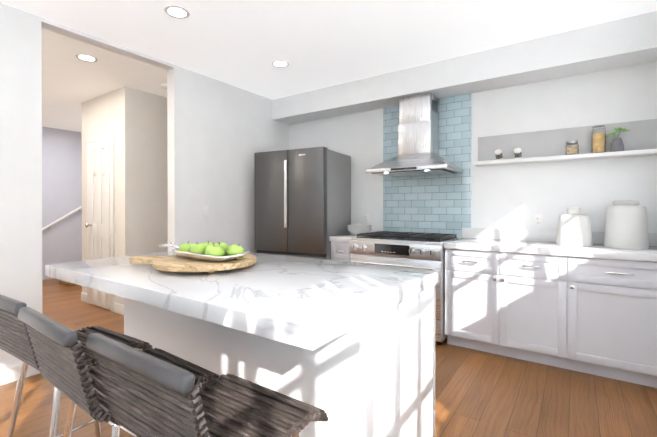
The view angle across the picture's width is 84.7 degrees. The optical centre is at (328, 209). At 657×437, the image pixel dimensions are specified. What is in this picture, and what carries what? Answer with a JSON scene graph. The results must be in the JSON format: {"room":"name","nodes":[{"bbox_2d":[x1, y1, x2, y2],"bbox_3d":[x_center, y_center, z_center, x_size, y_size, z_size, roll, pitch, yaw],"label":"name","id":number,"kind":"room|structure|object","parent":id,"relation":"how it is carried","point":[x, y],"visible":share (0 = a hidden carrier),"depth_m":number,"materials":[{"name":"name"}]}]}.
{"room":"kitchen","nodes":[
{"label":"kitchen","id":0,"kind":"room"},
{"bbox_2d":[42,127,81,279],"bbox_3d":[-5.731,-0.102,4.890,0.120,2.590,4.399,0,0,35],"label":"wall","id":1,"kind":"structure","parent":0,"point":[61,179],"depth_m":6.31,"materials":[{"name":"paint"}]},
{"bbox_2d":[42,206,81,230],"bbox_3d":[-4.754,0.272,6.127,0.084,0.834,1.261,0,0,35],"label":"handrail","id":2,"kind":"object","parent":1,"relation":"attached to","point":[60,219],"visible":0.54,"depth_m":6.24,"materials":[{"name":"paint"}]},
{"bbox_2d":[41,28,166,131],"bbox_3d":[-3.690,-1.435,4.269,4.179,0.080,6.100,0,0,35],"label":"ceiling","id":3,"kind":"structure","parent":0,"point":[71,82],"depth_m":3.80,"materials":[{"name":"paint"}]},
{"bbox_2d":[76,54,97,61],"bbox_3d":[-2.213,-1.387,3.301,0.170,0.006,0.170,0,0,35],"label":"recessed light","id":4,"kind":"object","parent":3,"relation":"in","point":[87,58],"visible":0.98,"depth_m":3.30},
{"bbox_2d":[161,84,166,89],"bbox_3d":[-1.821,-1.377,4.051,0.120,0.032,0.120,0,0,35],"label":"smoke detector","id":5,"kind":"object","parent":3,"relation":"attached to","point":[163,86],"visible":0.56,"depth_m":4.00,"materials":[{"name":"white plastic"}]},
{"bbox_2d":[0,3,288,368],"bbox_3d":[-2.117,-0.108,2.767,0.120,2.620,5.400,0,0,35],"label":"wall","id":6,"kind":"structure","parent":0,"point":[220,134],"depth_m":3.57,"materials":[{"name":"paint"}]},
{"bbox_2d":[0,363,40,385],"bbox_3d":[-2.796,1.152,1.670,0.013,0.110,2.415,0,0,35],"label":"baseboard","id":7,"kind":"structure","parent":6,"relation":"attached to","point":[9,374],"depth_m":2.52,"materials":[{"name":"paint"}]},
{"bbox_2d":[0,278,656,436],"bbox_3d":[-1.993,1.226,3.112,8.300,0.050,6.100,0,0,35],"label":"floor","id":8,"kind":"structure","parent":0,"point":[478,393],"depth_m":2.30,"materials":[{"name":"brown wood"}]},
{"bbox_2d":[59,280,76,285],"bbox_3d":[-4.003,1.093,5.959,0.400,0.190,0.630,0,0,35],"label":"stair step","id":9,"kind":"structure","parent":8,"relation":"on","point":[65,283],"depth_m":5.66,"materials":[{"name":"brown wood"}]},
{"bbox_2d":[0,294,151,436],"bbox_3d":[-1.056,0.757,1.473,0.435,0.906,0.475,0,0,32],"label":"stool","id":10,"kind":"object","parent":8,"relation":"on","point":[15,341],"visible":0.56,"depth_m":1.33,"materials":[{"name":"wicker"}]},
{"bbox_2d":[81,292,86,300],"bbox_3d":[-2.982,1.137,5.093,0.021,0.110,0.919,0,0,35],"label":"baseboard","id":11,"kind":"structure","parent":8,"relation":"on","point":[83,295],"depth_m":4.66,"materials":[{"name":"paint"}]},
{"bbox_2d":[17,307,218,436],"bbox_3d":[-0.670,0.758,1.197,0.435,0.906,0.475,0,0,37],"label":"stool","id":12,"kind":"object","parent":8,"relation":"on","point":[69,373],"visible":0.62,"depth_m":1.02,"materials":[{"name":"wicker"}]},
{"bbox_2d":[81,86,167,304],"bbox_3d":[-2.077,-0.105,5.395,1.126,2.590,2.425,0,0,35],"label":"wall block","id":13,"kind":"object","parent":8,"relation":"on","point":[134,120],"visible":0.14,"depth_m":4.26,"materials":[{"name":"paint"}]},
{"bbox_2d":[85,132,114,311],"bbox_3d":[-2.811,0.145,4.371,0.680,2.100,0.095,0,0,35],"label":"door","id":14,"kind":"structure","parent":13,"relation":"attached to","point":[99,224],"depth_m":4.37,"materials":[{"name":"paint"}]},
{"bbox_2d":[86,333,327,436],"bbox_3d":[-0.299,0.759,0.969,0.435,0.906,0.475,0,0,35],"label":"stool","id":15,"kind":"object","parent":8,"relation":"on","point":[148,395],"visible":1,"depth_m":0.87,"materials":[{"name":"wicker"}]},
{"bbox_2d":[45,251,437,436],"bbox_3d":[-0.480,0.749,1.825,1.770,0.915,1.020,0,0,35],"label":"kitchen island","id":16,"kind":"object","parent":8,"relation":"on","point":[348,348],"visible":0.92,"depth_m":1.36,"materials":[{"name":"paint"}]},
{"bbox_2d":[130,241,256,273],"bbox_3d":[-0.658,0.223,1.840,0.606,0.136,0.490,0,0,35],"label":"serving board","id":17,"kind":"object","parent":16,"relation":"on","point":[210,257],"visible":1,"depth_m":1.69,"materials":[{"name":"brown wood"}]},
{"bbox_2d":[159,241,249,260],"bbox_3d":[-0.655,0.200,1.843,0.602,0.090,0.262,0,0,35],"label":"tray","id":18,"kind":"object","parent":17,"relation":"on","point":[207,251],"depth_m":1.73,"materials":[{"name":"white ceramic"}]},
{"bbox_2d":[254,147,350,259],"bbox_3d":[-0.290,0.269,4.244,0.905,1.854,0.702,0,0,28],"label":"refrigerator","id":19,"kind":"object","parent":8,"relation":"on","point":[302,202],"visible":0.69,"depth_m":3.93,"materials":[{"name":"grey metal"}]},
{"bbox_2d":[329,234,359,261],"bbox_3d":[0.298,0.739,3.998,0.285,0.915,0.632,0,0,35],"label":"base cabinet","id":20,"kind":"object","parent":8,"relation":"on","point":[339,247],"visible":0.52,"depth_m":3.77,"materials":[{"name":"paint"}]},
{"bbox_2d":[347,225,371,234],"bbox_3d":[0.344,0.227,4.006,0.278,0.108,0.278,0,0,35],"label":"bowls","id":21,"kind":"object","parent":20,"relation":"on","point":[355,229],"visible":0.92,"depth_m":3.91,"materials":[{"name":"white ceramic"}]},
{"bbox_2d":[349,231,458,344],"bbox_3d":[0.762,0.722,3.606,0.920,0.952,0.729,0,0,35],"label":"range","id":22,"kind":"object","parent":8,"relation":"on","point":[417,250],"visible":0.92,"depth_m":3.30,"materials":[{"name":"silver metal"}]},
{"bbox_2d":[445,248,579,371],"bbox_3d":[1.579,0.769,3.134,0.951,0.862,0.602,0,0,35],"label":"base cabinet","id":23,"kind":"object","parent":8,"relation":"on","point":[540,296],"depth_m":2.85,"materials":[{"name":"paint"}]},
{"bbox_2d":[444,236,656,263],"bbox_3d":[1.795,0.312,2.971,1.498,0.053,0.621,0,0,35],"label":"countertop","id":24,"kind":"structure","parent":23,"relation":"on","point":[469,243],"depth_m":2.76,"materials":[{"name":"white stone"}]},
{"bbox_2d":[556,208,592,245],"bbox_3d":[2.000,0.134,2.938,0.248,0.302,0.248,0,0,35],"label":"ceramic jar","id":25,"kind":"object","parent":24,"relation":"on","point":[574,227],"visible":1,"depth_m":2.85,"materials":[{"name":"white ceramic"}]},
{"bbox_2d":[604,201,648,248],"bbox_3d":[2.245,0.110,2.720,0.264,0.353,0.264,0,0,35],"label":"ceramic jar","id":26,"kind":"object","parent":24,"relation":"on","point":[626,225],"visible":1,"depth_m":2.63,"materials":[{"name":"white ceramic"}]},
{"bbox_2d":[580,256,656,387],"bbox_3d":[2.147,0.771,2.743,0.656,0.862,0.602,0,0,35],"label":"base cabinet","id":27,"kind":"object","parent":8,"relation":"on","point":[618,298],"depth_m":2.49,"materials":[{"name":"paint"}]},
{"bbox_2d":[0,0,656,99],"bbox_3d":[-0.387,-1.453,1.642,4.000,0.080,5.520,0,0,35],"label":"ceiling","id":28,"kind":"structure","parent":0,"point":[314,44],"depth_m":2.84,"materials":[{"name":"paint"}]},
{"bbox_2d":[164,5,189,18],"bbox_3d":[-1.085,-1.413,2.585,0.170,0.006,0.170,0,0,35],"label":"recessed light","id":29,"kind":"object","parent":28,"relation":"in","point":[177,12],"visible":1,"depth_m":2.58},
{"bbox_2d":[271,60,288,67],"bbox_3d":[-0.469,-1.418,3.508,0.170,0.006,0.170,0,0,35],"label":"recessed light","id":30,"kind":"object","parent":28,"relation":"in","point":[279,63],"visible":1,"depth_m":3.50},
{"bbox_2d":[272,11,656,124],"bbox_3d":[0.933,-1.292,3.736,3.800,0.260,0.334,0,0,35],"label":"soffit","id":31,"kind":"structure","parent":0,"point":[626,42],"depth_m":3.21,"materials":[{"name":"paint"}]},
{"bbox_2d":[289,61,656,237],"bbox_3d":[1.095,-0.113,3.906,4.120,2.620,0.120,0,0,35],"label":"wall","id":32,"kind":"structure","parent":0,"point":[512,196],"depth_m":3.27,"materials":[{"name":"paint"}]},
{"bbox_2d":[364,214,368,222],"bbox_3d":[0.449,0.105,4.273,0.072,0.116,0.009,0,0,35],"label":"electrical outlet","id":33,"kind":"object","parent":32,"relation":"attached to","point":[366,218],"visible":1,"depth_m":4.27,"materials":[{"name":"white plastic"}]},
{"bbox_2d":[366,92,462,176],"bbox_3d":[0.865,-0.762,3.644,0.815,0.798,0.546,0,0,35],"label":"range hood","id":34,"kind":"object","parent":32,"relation":"attached to","point":[418,139],"visible":1,"depth_m":3.61,"materials":[{"name":"silver metal"}]},
{"bbox_2d":[383,93,470,236],"bbox_3d":[1.028,-0.442,3.873,0.965,1.442,0.008,0,0,35],"label":"tile backsplash","id":35,"kind":"structure","parent":32,"relation":"attached to","point":[436,203],"depth_m":3.77,"materials":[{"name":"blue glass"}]},
{"bbox_2d":[534,214,542,226],"bbox_3d":[1.904,0.100,3.271,0.072,0.116,0.009,0,0,35],"label":"electrical outlet","id":36,"kind":"object","parent":32,"relation":"attached to","point":[538,220],"visible":1,"depth_m":3.27,"materials":[{"name":"white plastic"}]},
{"bbox_2d":[462,228,656,247],"bbox_3d":[1.966,0.235,3.219,1.498,0.099,0.018,0,0,35],"label":"backsplash","id":37,"kind":"structure","parent":32,"relation":"attached to","point":[480,233],"depth_m":3.34,"materials":[{"name":"white stone"}]},
{"bbox_2d":[474,119,656,165],"bbox_3d":[1.984,-0.569,3.127,1.345,0.282,0.148,0,0,35],"label":"shelf","id":38,"kind":"object","parent":32,"relation":"attached to","point":[639,138],"visible":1,"depth_m":3.14,"materials":[{"name":"white wood"}]},
{"bbox_2d":[495,149,502,159],"bbox_3d":[1.602,-0.514,3.388,0.062,0.104,0.115,0,0,35],"label":"spice jar","id":39,"kind":"object","parent":38,"relation":"on","point":[498,154],"visible":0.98,"depth_m":3.36,"materials":[{"name":"silver glass"}]},
{"bbox_2d":[514,148,521,158],"bbox_3d":[1.734,-0.513,3.297,0.062,0.104,0.115,0,0,35],"label":"spice jar","id":40,"kind":"object","parent":38,"relation":"on","point":[517,153],"visible":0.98,"depth_m":3.27,"materials":[{"name":"silver glass"}]},
{"bbox_2d":[565,140,578,154],"bbox_3d":[2.067,-0.522,3.059,0.103,0.123,0.092,0,0,35],"label":"jar","id":41,"kind":"object","parent":38,"relation":"on","point":[572,147],"visible":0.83,"depth_m":3.02,"materials":[{"name":"clear glass"}]},
{"bbox_2d":[592,125,605,152],"bbox_3d":[2.215,-0.571,2.957,0.092,0.222,0.092,0,0,35],"label":"pasta jar","id":42,"kind":"object","parent":38,"relation":"on","point":[599,139],"visible":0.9,"depth_m":2.92,"materials":[{"name":"clear glass"}]},
{"bbox_2d":[606,127,629,151],"bbox_3d":[2.311,-0.562,2.879,0.157,0.205,0.114,0,0,35],"label":"vase","id":43,"kind":"object","parent":38,"relation":"on","point":[617,144],"visible":1,"depth_m":2.86,"materials":[{"name":"ceramic"}]}
]}

